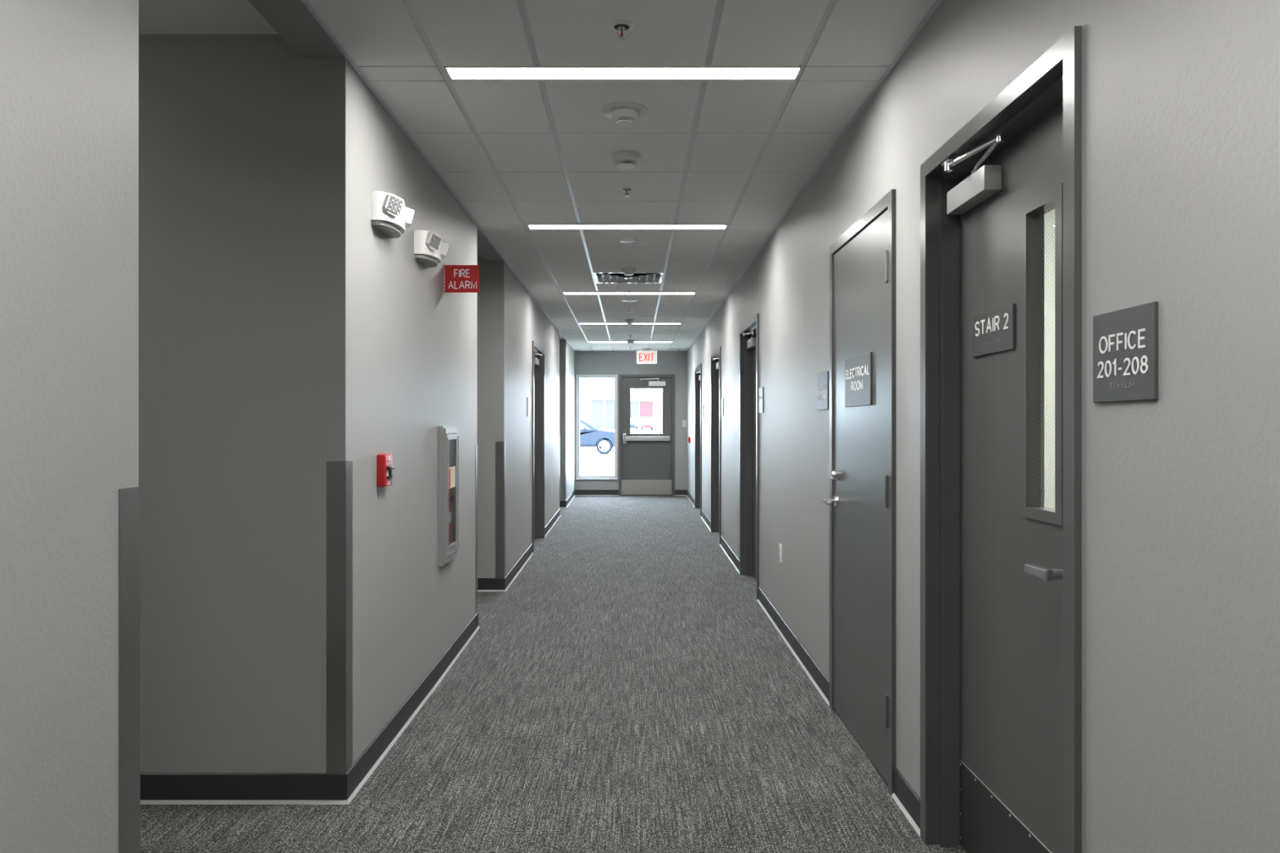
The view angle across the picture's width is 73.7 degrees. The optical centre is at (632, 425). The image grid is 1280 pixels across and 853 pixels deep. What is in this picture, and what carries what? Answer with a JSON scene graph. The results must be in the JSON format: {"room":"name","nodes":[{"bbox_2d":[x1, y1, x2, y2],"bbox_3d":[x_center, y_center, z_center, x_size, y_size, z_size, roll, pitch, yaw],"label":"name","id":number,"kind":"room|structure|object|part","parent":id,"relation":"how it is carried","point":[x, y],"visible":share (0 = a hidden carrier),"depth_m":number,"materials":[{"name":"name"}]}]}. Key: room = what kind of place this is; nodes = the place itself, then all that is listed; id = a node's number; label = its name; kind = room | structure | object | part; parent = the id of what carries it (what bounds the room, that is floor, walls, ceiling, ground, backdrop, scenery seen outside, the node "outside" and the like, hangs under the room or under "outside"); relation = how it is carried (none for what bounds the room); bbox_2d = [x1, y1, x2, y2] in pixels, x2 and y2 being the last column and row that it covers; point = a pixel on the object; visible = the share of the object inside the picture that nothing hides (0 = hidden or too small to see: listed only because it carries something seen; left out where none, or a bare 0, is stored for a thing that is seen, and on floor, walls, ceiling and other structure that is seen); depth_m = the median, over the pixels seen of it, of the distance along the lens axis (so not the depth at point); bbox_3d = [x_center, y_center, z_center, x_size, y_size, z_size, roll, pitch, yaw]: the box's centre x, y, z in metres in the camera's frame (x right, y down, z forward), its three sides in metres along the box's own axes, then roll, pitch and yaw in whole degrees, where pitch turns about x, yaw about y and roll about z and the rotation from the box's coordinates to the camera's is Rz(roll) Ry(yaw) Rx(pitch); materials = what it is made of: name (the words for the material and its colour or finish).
{"room":"office corridor","nodes":[
{"label":"office corridor","id":0,"kind":"room"},
{"bbox_2d":[138,0,278,34],"bbox_3d":[-2.823,-1.480,2.480,3.200,0.080,1.314,0,0,0],"label":"ceiling","id":1,"kind":"structure","parent":0,"point":[155,16],"depth_m":3.02,"materials":[{"name":"white tile"}]},
{"bbox_2d":[138,34,300,773],"bbox_3d":[-2.823,-0.065,3.197,3.200,3.100,0.120,0,0,0],"label":"wall","id":2,"kind":"structure","parent":0,"point":[220,114],"depth_m":3.14,"materials":[{"name":"grey paint"}]},
{"bbox_2d":[0,0,574,852],"bbox_3d":[-1.139,-0.065,6.008,0.167,3.100,19.217,0,0,0],"label":"wall","id":3,"kind":"structure","parent":0,"point":[69,68],"depth_m":1.82,"materials":[{"name":"grey paint"}]},
{"bbox_2d":[119,486,140,852],"bbox_3d":[-1.090,0.704,1.789,0.072,1.147,0.072,0,0,0],"label":"guard","id":4,"kind":"object","parent":3,"relation":"attached to","point":[129,498],"visible":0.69,"depth_m":1.79,"materials":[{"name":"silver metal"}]},
{"bbox_2d":[140,612,479,804],"bbox_3d":[-2.619,1.324,4.462,3.161,0.122,2.683,0,0,0],"label":"baseboard","id":5,"kind":"structure","parent":3,"relation":"attached to","point":[156,788],"depth_m":3.13,"materials":[{"name":"grey rubber"}]},
{"bbox_2d":[326,460,352,773],"bbox_3d":[-1.090,0.704,3.171,0.072,1.147,0.072,0,0,0],"label":"guard","id":6,"kind":"object","parent":3,"relation":"attached to","point":[339,473],"visible":1,"depth_m":3.13,"materials":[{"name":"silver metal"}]},
{"bbox_2d":[377,453,394,487],"bbox_3d":[-1.032,0.185,3.572,0.048,0.135,0.112,0,0,0],"label":"station","id":7,"kind":"object","parent":3,"relation":"attached to","point":[384,467],"visible":1,"depth_m":3.52,"materials":[{"name":"red plastic"}]},
{"bbox_3d":[-1.014,0.194,3.572,0.013,0.049,0.080,0,0,0],"label":"pull handle","id":8,"kind":"part","parent":7,"relation":"part of","materials":[{"name":"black plastic"}]},
{"bbox_2d":[370,191,414,238],"bbox_3d":[-0.995,-0.880,3.572,0.122,0.134,0.277,0,0,0],"label":"emergency light","id":9,"kind":"object","parent":3,"relation":"attached to","point":[389,215],"visible":1,"depth_m":3.46,"materials":[{"name":"white plastic"}]},
{"bbox_2d":[413,230,448,267],"bbox_3d":[-0.995,-0.880,4.253,0.122,0.134,0.276,0,0,0],"label":"emergency light","id":10,"kind":"object","parent":3,"relation":"attached to","point":[428,246],"visible":1,"depth_m":4.14,"materials":[{"name":"white plastic"}]},
{"bbox_2d":[438,426,458,566],"bbox_3d":[-1.105,0.383,4.812,0.193,0.762,0.345,0,0,0],"label":"fire extinguisher cabinet","id":11,"kind":"object","parent":3,"relation":"attached to","point":[448,437],"visible":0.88,"depth_m":4.68,"materials":[{"name":"grey metal"}]},
{"bbox_2d":[446,433,451,488],"bbox_3d":[-1.119,0.385,4.815,0.165,0.706,0.296,0,0,0],"label":"tub","id":12,"kind":"object","parent":11,"relation":"in","point":[448,435],"depth_m":4.74,"materials":[{"name":"white metal"}]},
{"bbox_2d":[448,488,451,544],"bbox_3d":[-1.094,0.478,4.831,0.126,0.512,0.147,0,0,-34],"label":"fire extinguisher","id":13,"kind":"object","parent":11,"relation":"in","point":[450,489],"visible":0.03,"depth_m":4.81,"materials":[{"name":"red metal"}]},
{"bbox_3d":[-1.018,0.385,4.809,0.012,0.678,0.280,0,0,0],"label":"cabinet door","id":14,"kind":"part","parent":11,"relation":"part of","materials":[{"name":"grey paint"}]},
{"bbox_2d":[443,264,479,292],"bbox_3d":[-0.958,-0.823,4.769,0.195,0.154,0.022,0,0,0],"label":"sign","id":15,"kind":"object","parent":3,"relation":"attached to","point":[456,278],"visible":1,"depth_m":4.78,"materials":[{"name":"red plastic"}]},
{"bbox_2d":[475,444,477,614],"bbox_3d":[-1.090,0.696,5.752,0.072,1.133,0.072,0,0,0],"label":"guard","id":16,"kind":"object","parent":3,"relation":"attached to","point":[476,446],"visible":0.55,"depth_m":5.74,"materials":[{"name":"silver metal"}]},
{"bbox_2d":[495,441,505,577],"bbox_3d":[-1.090,0.690,7.034,0.072,1.120,0.072,0,0,0],"label":"guard","id":17,"kind":"object","parent":3,"relation":"attached to","point":[500,446],"visible":1,"depth_m":7.00,"materials":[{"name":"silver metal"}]},
{"bbox_2d":[477,542,533,591],"bbox_3d":[-1.919,1.293,7.962,1.761,0.129,1.957,0,0,0],"label":"baseboard","id":18,"kind":"structure","parent":3,"relation":"attached to","point":[484,584],"depth_m":7.03,"materials":[{"name":"grey rubber"}]},
{"bbox_2d":[527,397,530,416],"bbox_3d":[-1.052,-0.189,8.620,0.008,0.192,0.200,0,0,0],"label":"room sign","id":19,"kind":"object","parent":3,"relation":"attached to","point":[528,398],"visible":1,"depth_m":8.61,"materials":[{"name":"grey plastic"}]},
{"bbox_2d":[532,341,545,552],"bbox_3d":[-1.131,0.220,9.515,0.183,2.220,1.150,0,0,0],"label":"door","id":20,"kind":"structure","parent":3,"relation":"in","point":[538,353],"depth_m":10.02,"materials":[{"name":"grey paint"}]},
{"bbox_3d":[-1.171,0.243,9.515,0.044,2.161,1.046,0,0,0],"label":"panel","id":21,"kind":"part","parent":20,"relation":"part of","materials":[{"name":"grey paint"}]},
{"bbox_3d":[-1.088,-0.804,9.744,0.088,0.063,0.312,0,0,0],"label":"closer arm","id":22,"kind":"part","parent":20,"relation":"part of","materials":[{"name":"silver metal"}]},
{"bbox_2d":[545,508,560,537],"bbox_3d":[-1.919,1.257,11.204,1.761,0.132,2.227,0,0,0],"label":"baseboard","id":23,"kind":"structure","parent":3,"relation":"attached to","point":[548,526],"depth_m":11.09,"materials":[{"name":"grey rubber"}]},
{"bbox_2d":[559,435,559,508],"bbox_3d":[-1.090,0.661,12.266,0.072,1.061,0.072,0,0,0],"label":"guard","id":24,"kind":"object","parent":3,"relation":"attached to","point":[559,435],"visible":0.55,"depth_m":12.27,"materials":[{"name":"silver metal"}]},
{"bbox_2d":[561,434,566,501],"bbox_3d":[-1.090,0.654,13.444,0.072,1.049,0.072,0,0,0],"label":"guard","id":25,"kind":"object","parent":3,"relation":"attached to","point":[563,436],"visible":1,"depth_m":13.41,"materials":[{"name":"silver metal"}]},
{"bbox_2d":[560,489,618,507],"bbox_3d":[-1.251,1.222,14.184,1.350,0.130,3.216,0,0,41],"label":"baseboard","id":26,"kind":"structure","parent":3,"relation":"attached to","point":[576,492],"depth_m":15.44,"materials":[{"name":"grey rubber"}]},
{"bbox_2d":[477,254,484,577],"bbox_3d":[-2.023,-0.065,7.060,1.600,3.100,0.120,0,0,0],"label":"wall","id":27,"kind":"structure","parent":0,"point":[480,261],"depth_m":7.00,"materials":[{"name":"grey paint"}]},
{"bbox_2d":[140,495,966,852],"bbox_3d":[-0.200,1.374,5.910,8.400,0.222,19.420,0,0,0],"label":"floor","id":28,"kind":"structure","parent":0,"point":[629,690],"depth_m":3.79,"materials":[{"name":"carpet"}]},
{"bbox_2d":[300,0,942,351],"bbox_3d":[-0.036,-1.416,5.919,2.040,0.132,19.062,0,0,0],"label":"ceiling","id":29,"kind":"structure","parent":0,"point":[514,155],"depth_m":3.78,"materials":[{"name":"white tile"}]},
{"bbox_2d":[579,322,626,324],"bbox_3d":[-0.392,-1.376,11.233,0.615,0.052,0.089,0,0,0],"label":"strip light","id":30,"kind":"object","parent":29,"relation":"attached to","point":[605,322],"depth_m":11.34,"materials":[{"name":"white plastic"}]},
{"bbox_2d":[609,19,633,39],"bbox_3d":[-0.038,-1.330,2.880,0.082,0.044,0.082,0,0,0],"label":"sprinkler","id":31,"kind":"object","parent":29,"relation":"attached to","point":[619,25],"visible":1,"depth_m":2.87,"materials":[{"name":"white metal"}]},
{"bbox_2d":[613,23,629,29],"bbox_3d":[-0.038,-1.349,2.880,0.053,0.002,0.053,0,0,0],"label":"cup","id":32,"kind":"object","parent":31,"relation":"on","point":[616,26],"depth_m":2.87,"materials":[{"name":"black metal"}]},
{"bbox_2d":[444,64,801,80],"bbox_3d":[-0.036,-1.376,3.277,1.345,0.052,0.128,0,0,0],"label":"strip light","id":33,"kind":"object","parent":29,"relation":"attached to","point":[535,73],"visible":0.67,"depth_m":3.30,"materials":[{"name":"white plastic"}]},
{"bbox_2d":[448,67,796,75],"bbox_3d":[-0.036,-1.369,3.271,1.333,0.006,0.102,0,0,0],"label":"diffuser","id":34,"kind":"object","parent":33,"relation":"attached to","point":[452,71],"depth_m":3.29,"materials":[{"name":"white plastic"}]},
{"bbox_2d":[600,101,648,126],"bbox_3d":[-0.036,-1.323,3.660,0.204,0.057,0.204,0,0,0],"label":"smoke detector","id":35,"kind":"object","parent":29,"relation":"attached to","point":[624,113],"visible":1,"depth_m":3.62,"materials":[{"name":"white plastic"}]},
{"bbox_2d":[611,150,639,169],"bbox_3d":[-0.036,-1.320,4.250,0.140,0.064,0.140,0,0,0],"label":"smoke detector","id":36,"kind":"object","parent":29,"relation":"attached to","point":[623,159],"visible":1,"depth_m":4.21,"materials":[{"name":"white plastic"}]},
{"bbox_2d":[619,186,634,196],"bbox_3d":[-0.034,-1.330,4.860,0.082,0.044,0.082,0,0,0],"label":"sprinkler","id":37,"kind":"object","parent":29,"relation":"attached to","point":[624,188],"visible":1,"depth_m":4.85,"materials":[{"name":"silver metal"}]},
{"bbox_2d":[527,223,727,229],"bbox_3d":[-0.036,-1.376,5.809,1.345,0.052,0.128,0,0,0],"label":"strip light","id":38,"kind":"object","parent":29,"relation":"attached to","point":[579,226],"visible":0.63,"depth_m":5.85,"materials":[{"name":"white plastic"}]},
{"bbox_2d":[529,225,724,226],"bbox_3d":[-0.036,-1.369,5.802,1.333,0.006,0.102,0,0,0],"label":"diffuser","id":39,"kind":"object","parent":38,"relation":"attached to","point":[530,225],"depth_m":5.83,"materials":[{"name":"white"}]},
{"bbox_2d":[618,237,637,243],"bbox_3d":[-0.035,-1.343,6.190,0.136,0.018,0.136,0,0,0],"label":"ceiling speaker","id":40,"kind":"object","parent":29,"relation":"attached to","point":[624,240],"visible":1,"depth_m":6.16,"materials":[{"name":"white plastic"}]},
{"bbox_2d":[619,240,635,242],"bbox_3d":[-0.035,-1.337,6.190,0.122,0.007,0.122,0,0,0],"label":"grille","id":41,"kind":"object","parent":40,"relation":"attached to","point":[620,241],"depth_m":6.18,"materials":[{"name":"white plastic"}]},
{"bbox_2d":[593,272,663,283],"bbox_3d":[-0.040,-1.396,7.814,0.617,0.092,0.546,0,0,0],"label":"ceiling vent","id":42,"kind":"object","parent":29,"relation":"in","point":[600,277],"visible":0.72,"depth_m":7.93,"materials":[{"name":"white metal"}]},
{"bbox_2d":[621,266,635,275],"bbox_3d":[-0.036,-1.323,7.330,0.125,0.057,0.125,0,0,0],"label":"smoke detector","id":43,"kind":"object","parent":29,"relation":"attached to","point":[628,271],"visible":1,"depth_m":7.29,"materials":[{"name":"white plastic"}]},
{"bbox_2d":[563,291,695,294],"bbox_3d":[-0.036,-1.376,8.711,1.345,0.052,0.128,0,0,0],"label":"strip light","id":44,"kind":"object","parent":29,"relation":"attached to","point":[596,292],"visible":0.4,"depth_m":8.76,"materials":[{"name":"white plastic"}]},
{"bbox_2d":[621,298,638,302],"bbox_3d":[-0.036,-1.343,9.160,0.184,0.018,0.184,0,0,0],"label":"ceiling speaker","id":45,"kind":"object","parent":29,"relation":"attached to","point":[622,300],"visible":1,"depth_m":9.12,"materials":[{"name":"white plastic"}]},
{"bbox_2d":[622,300,636,302],"bbox_3d":[-0.036,-1.337,9.160,0.166,0.007,0.166,0,0,0],"label":"grille","id":46,"kind":"object","parent":45,"relation":"attached to","point":[622,300],"depth_m":9.16,"materials":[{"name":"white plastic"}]},
{"bbox_2d":[625,319,635,324],"bbox_3d":[-0.038,-1.323,10.880,0.125,0.057,0.125,0,0,0],"label":"smoke detector","id":47,"kind":"object","parent":29,"relation":"attached to","point":[629,322],"visible":1,"depth_m":10.84,"materials":[{"name":"white plastic"}]},
{"bbox_2d":[588,341,672,342],"bbox_3d":[-0.036,-1.376,13.761,1.345,0.052,0.128,0,0,0],"label":"strip light","id":48,"kind":"object","parent":29,"relation":"attached to","point":[588,341],"visible":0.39,"depth_m":13.70,"materials":[{"name":"white plastic"}]},
{"bbox_2d":[626,339,635,343],"bbox_3d":[-0.034,-1.323,13.450,0.125,0.057,0.125,0,0,0],"label":"smoke detector","id":49,"kind":"object","parent":29,"relation":"attached to","point":[628,341],"visible":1,"depth_m":13.41,"materials":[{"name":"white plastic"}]},
{"bbox_2d":[636,348,657,364],"bbox_3d":[0.244,-1.221,15.000,0.362,0.262,0.060,0,0,0],"label":"exit sign","id":50,"kind":"object","parent":29,"relation":"hanging from","point":[646,357],"visible":1,"depth_m":14.98,"materials":[{"name":"white plastic"}]},
{"bbox_2d":[632,322,680,324],"bbox_3d":[0.315,-1.376,11.233,0.626,0.052,0.089,0,0,0],"label":"strip light","id":51,"kind":"object","parent":29,"relation":"attached to","point":[633,323],"depth_m":11.34,"materials":[{"name":"white plastic"}]},
{"bbox_2d":[574,351,687,489],"bbox_3d":[-0.036,-0.065,15.534,2.040,3.100,0.167,0,0,0],"label":"wall","id":52,"kind":"structure","parent":0,"point":[586,362],"depth_m":15.45,"materials":[{"name":"grey paint"}]},
{"bbox_2d":[575,374,617,479],"bbox_3d":[-0.654,0.025,15.480,0.752,1.905,0.120,0,0,0],"label":"window","id":53,"kind":"structure","parent":52,"relation":"in","point":[579,477],"depth_m":15.44,"materials":[{"name":"white"}]},
{"bbox_3d":[-0.654,0.966,15.435,0.752,0.024,0.030,0,0,0],"label":"sill","id":54,"kind":"part","parent":53,"relation":"part of","materials":[{"name":"white"}]},
{"bbox_2d":[618,373,675,495],"bbox_3d":[0.251,0.166,15.498,1.018,2.198,0.239,0,0,0],"label":"door","id":55,"kind":"structure","parent":52,"relation":"in","point":[646,461],"depth_m":15.47,"materials":[{"name":"grey paint"}]},
{"bbox_3d":[0.246,-0.267,15.472,0.623,0.865,0.008,0,0,0],"label":"vision frame","id":56,"kind":"part","parent":55,"relation":"part of","materials":[{"name":"grey paint"}]},
{"bbox_3d":[0.251,1.111,15.474,0.909,0.266,0.004,0,0,0],"label":"kick plate","id":57,"kind":"part","parent":55,"relation":"part of","materials":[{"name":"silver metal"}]},
{"bbox_3d":[0.294,-0.835,15.418,0.364,0.068,0.080,0,0,0],"label":"closer arm","id":58,"kind":"part","parent":55,"relation":"part of","materials":[{"name":"silver metal"}]},
{"bbox_2d":[682,420,686,426],"bbox_3d":[0.935,-0.037,15.445,0.080,0.125,0.010,0,0,0],"label":"wall switch","id":59,"kind":"object","parent":52,"relation":"attached to","point":[684,422],"visible":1,"depth_m":15.45,"materials":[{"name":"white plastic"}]},
{"bbox_2d":[687,0,1279,852],"bbox_3d":[1.067,-0.065,6.008,0.167,3.100,19.217,0,0,0],"label":"wall","id":60,"kind":"structure","parent":0,"point":[1180,99],"depth_m":1.67,"materials":[{"name":"grey paint"}]},
{"bbox_2d":[675,489,694,507],"bbox_3d":[0.872,1.222,14.400,0.224,0.131,2.100,0,0,0],"label":"baseboard","id":61,"kind":"structure","parent":60,"relation":"attached to","point":[677,492],"depth_m":15.44,"materials":[{"name":"grey rubber"}]},
{"bbox_2d":[694,363,702,516],"bbox_3d":[1.060,0.202,12.765,0.183,2.184,1.170,0,0,0],"label":"door","id":62,"kind":"structure","parent":60,"relation":"in","point":[698,371],"depth_m":13.29,"materials":[{"name":"grey paint"}]},
{"bbox_2d":[702,404,703,418],"bbox_3d":[0.980,-0.203,11.960,0.008,0.195,0.200,0,0,0],"label":"room sign","id":63,"kind":"object","parent":60,"relation":"attached to","point":[702,404],"visible":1,"depth_m":11.97,"materials":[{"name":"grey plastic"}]},
{"bbox_2d":[700,509,711,531],"bbox_3d":[0.976,1.255,11.400,0.017,0.125,1.560,0,0,0],"label":"baseboard","id":64,"kind":"structure","parent":60,"relation":"attached to","point":[704,517],"depth_m":11.31,"materials":[{"name":"grey rubber"}]},
{"bbox_2d":[711,346,720,544],"bbox_3d":[1.060,0.219,10.070,0.183,2.209,1.100,0,0,0],"label":"door","id":65,"kind":"structure","parent":60,"relation":"in","point":[716,355],"depth_m":10.55,"materials":[{"name":"grey paint"}]},
{"bbox_2d":[721,398,724,416],"bbox_3d":[0.980,-0.203,9.320,0.008,0.195,0.200,0,0,0],"label":"room sign","id":66,"kind":"object","parent":60,"relation":"attached to","point":[722,399],"visible":1,"depth_m":9.26,"materials":[{"name":"grey plastic"}]},
{"bbox_2d":[720,535,739,573],"bbox_3d":[0.976,1.286,8.640,0.017,0.127,1.760,0,0,0],"label":"baseboard","id":67,"kind":"structure","parent":60,"relation":"attached to","point":[726,548],"depth_m":8.56,"materials":[{"name":"grey rubber"}]},
{"bbox_2d":[739,313,759,599],"bbox_3d":[1.060,0.239,7.205,0.183,2.232,1.110,0,0,0],"label":"door","id":68,"kind":"structure","parent":60,"relation":"in","point":[749,331],"depth_m":7.69,"materials":[{"name":"grey paint"}]},
{"bbox_3d":[1.016,-0.791,7.414,0.088,0.063,0.312,0,0,0],"label":"closer arm","id":69,"kind":"part","parent":68,"relation":"part of","materials":[{"name":"silver metal"}]},
{"bbox_3d":[1.099,0.263,7.205,0.044,2.173,1.006,0,0,0],"label":"panel","id":70,"kind":"part","parent":68,"relation":"part of","materials":[{"name":"grey paint"}]},
{"bbox_3d":[1.077,1.214,7.205,0.002,0.258,0.986,0,0,0],"label":"kick plate","id":71,"kind":"part","parent":68,"relation":"part of","materials":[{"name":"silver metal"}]},
{"bbox_2d":[759,386,763,413],"bbox_3d":[0.979,-0.195,6.518,0.009,0.194,0.195,0,0,0],"label":"room sign","id":72,"kind":"object","parent":60,"relation":"attached to","point":[761,389],"visible":1,"depth_m":6.49,"materials":[{"name":"grey plastic"}]},
{"bbox_2d":[779,543,782,564],"bbox_3d":[0.979,0.848,5.660,0.010,0.125,0.080,0,0,0],"label":"wall outlet","id":73,"kind":"object","parent":60,"relation":"attached to","point":[780,544],"visible":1,"depth_m":5.64,"materials":[{"name":"white plastic"}]},
{"bbox_2d":[756,586,829,706],"bbox_3d":[0.976,1.319,5.427,0.017,0.132,2.446,0,0,0],"label":"baseboard","id":74,"kind":"structure","parent":60,"relation":"attached to","point":[815,673],"depth_m":5.04,"materials":[{"name":"grey rubber"}]},
{"bbox_2d":[817,371,828,409],"bbox_3d":[0.979,-0.179,4.401,0.009,0.192,0.235,0,0,0],"label":"room sign","id":75,"kind":"object","parent":60,"relation":"attached to","point":[822,378],"visible":1,"depth_m":4.37,"materials":[{"name":"grey plastic"}]},
{"bbox_2d":[822,189,896,795],"bbox_3d":[1.030,0.250,3.697,0.243,2.270,1.013,0,0,0],"label":"door","id":76,"kind":"structure","parent":60,"relation":"in","point":[862,500],"depth_m":3.59,"materials":[{"name":"grey paint"}]},
{"bbox_3d":[0.942,0.360,4.040,0.068,0.056,0.139,0,0,0],"label":"lever handle","id":77,"kind":"part","parent":76,"relation":"part of","materials":[{"name":"silver metal"}]},
{"bbox_2d":[844,351,872,407],"bbox_3d":[0.971,-0.193,3.688,0.010,0.216,0.420,0,0,0],"label":"room sign","id":78,"kind":"object","parent":76,"relation":"attached to","point":[858,369],"visible":1,"depth_m":3.65,"materials":[{"name":"grey plastic"}]},
{"bbox_3d":[0.998,0.272,3.698,0.044,2.202,0.906,0,0,0],"label":"panel","id":79,"kind":"part","parent":76,"relation":"part of","materials":[{"name":"grey paint"}]},
{"bbox_2d":[891,767,919,836],"bbox_3d":[0.976,1.331,3.033,0.017,0.108,0.316,0,0,0],"label":"baseboard","id":80,"kind":"structure","parent":60,"relation":"attached to","point":[904,795],"depth_m":3.04,"materials":[{"name":"grey rubber"}]},
{"bbox_2d":[920,26,1081,852],"bbox_3d":[1.058,0.254,2.373,0.187,2.262,1.004,0,0,0],"label":"door","id":81,"kind":"structure","parent":60,"relation":"in","point":[1001,568],"depth_m":2.46,"materials":[{"name":"grey paint"}]},
{"bbox_3d":[1.012,-0.790,2.522,0.096,0.061,0.297,0,0,0],"label":"closer arm","id":82,"kind":"part","parent":81,"relation":"part of","materials":[{"name":"silver metal"}]},
{"bbox_2d":[972,303,1015,357],"bbox_3d":[1.072,-0.280,2.546,0.010,0.128,0.288,0,0,0],"label":"room sign","id":83,"kind":"object","parent":81,"relation":"attached to","point":[993,331],"visible":1,"depth_m":2.52,"materials":[{"name":"grey plastic"}]},
{"bbox_3d":[1.077,1.236,2.373,0.002,0.273,0.880,0,0,0],"label":"kick plate","id":84,"kind":"part","parent":81,"relation":"part of","materials":[{"name":"black metal"}]},
{"bbox_3d":[1.099,0.278,2.373,0.044,2.203,0.900,0,0,0],"label":"panel","id":85,"kind":"part","parent":81,"relation":"part of","materials":[{"name":"grey paint"}]},
{"bbox_3d":[1.074,-0.178,2.239,0.008,0.857,0.216,0,0,0],"label":"vision frame","id":86,"kind":"part","parent":81,"relation":"part of","materials":[{"name":"grey paint"}]},
{"bbox_3d":[1.028,0.355,2.075,0.098,0.056,0.134,0,0,0],"label":"lever handle","id":87,"kind":"part","parent":81,"relation":"part of","materials":[{"name":"silver metal"}]},
{"bbox_2d":[1093,301,1158,402],"bbox_3d":[0.979,-0.141,1.704,0.009,0.184,0.214,0,0,0],"label":"room sign","id":88,"kind":"object","parent":60,"relation":"attached to","point":[1126,340],"visible":1,"depth_m":1.69,"materials":[{"name":"grey plastic"}]},
{"bbox_2d":[1044,209,1054,508],"bbox_3d":[2.526,-0.065,5.050,2.749,3.100,0.100,0,0,0],"label":"wall","id":89,"kind":"structure","parent":0,"point":[1049,213],"depth_m":5.00,"materials":[{"name":"grey paint"}]},
{"label":"outside","id":90,"kind":"structure","parent":0,"visible":0},
{"bbox_2d":[579,429,662,463],"bbox_3d":[0.000,0.661,89.000,120.000,1.208,122.000,0,0,0],"label":"road","id":91,"kind":"structure","parent":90,"point":[587,455],"depth_m":37.92,"materials":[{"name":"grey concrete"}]},
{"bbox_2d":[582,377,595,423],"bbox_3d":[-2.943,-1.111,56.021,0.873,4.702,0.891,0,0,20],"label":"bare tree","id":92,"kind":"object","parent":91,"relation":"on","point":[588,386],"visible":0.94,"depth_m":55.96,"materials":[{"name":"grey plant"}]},
{"bbox_2d":[579,419,614,454],"bbox_3d":[-2.625,0.458,38.600,4.690,1.625,1.980,0,0,0],"label":"parked car","id":93,"kind":"object","parent":91,"relation":"on","point":[590,436],"visible":0.44,"depth_m":37.70,"materials":[{"name":"blue paint"}]},
{"bbox_2d":[589,392,662,429],"bbox_3d":[1.885,-1.798,119.750,15.950,5.491,8.500,0,0,0],"label":"building","id":94,"kind":"structure","parent":91,"relation":"on","point":[643,406],"depth_m":116.09,"materials":[{"name":"grey paint"}]},
{"bbox_2d":[640,401,653,417],"bbox_3d":[1.832,-2.252,116.105,1.827,2.185,0.090,0,0,0],"label":"roller shutter","id":95,"kind":"object","parent":94,"relation":"hanging from","point":[646,407],"depth_m":116.09,"materials":[{"name":"pink"}]},
{"bbox_2d":[630,419,638,430],"bbox_3d":[-0.150,-0.095,107.084,1.584,1.300,3.752,0,0,0],"label":"parked car","id":96,"kind":"object","parent":91,"relation":"on","point":[633,424],"visible":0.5,"depth_m":105.52,"materials":[{"name":"paint"}]},
{"bbox_2d":[640,419,653,430],"bbox_3d":[1.750,-0.111,107.611,1.624,1.332,3.846,0,0,0],"label":"parked car","id":97,"kind":"object","parent":91,"relation":"on","point":[645,423],"visible":0.99,"depth_m":106.22,"materials":[{"name":"red paint"}]},
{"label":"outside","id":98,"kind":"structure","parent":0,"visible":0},
{"bbox_2d":[579,464,614,475],"bbox_3d":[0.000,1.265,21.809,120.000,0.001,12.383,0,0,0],"label":"pavement","id":99,"kind":"structure","parent":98,"point":[584,469],"depth_m":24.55,"materials":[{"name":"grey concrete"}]},
{"bbox_2d":[579,463,614,464],"bbox_3d":[0.000,1.310,27.950,120.000,0.150,0.300,0,0,0],"label":"kerb","id":100,"kind":"object","parent":99,"relation":"on","point":[580,464],"depth_m":27.80,"materials":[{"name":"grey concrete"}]}
]}

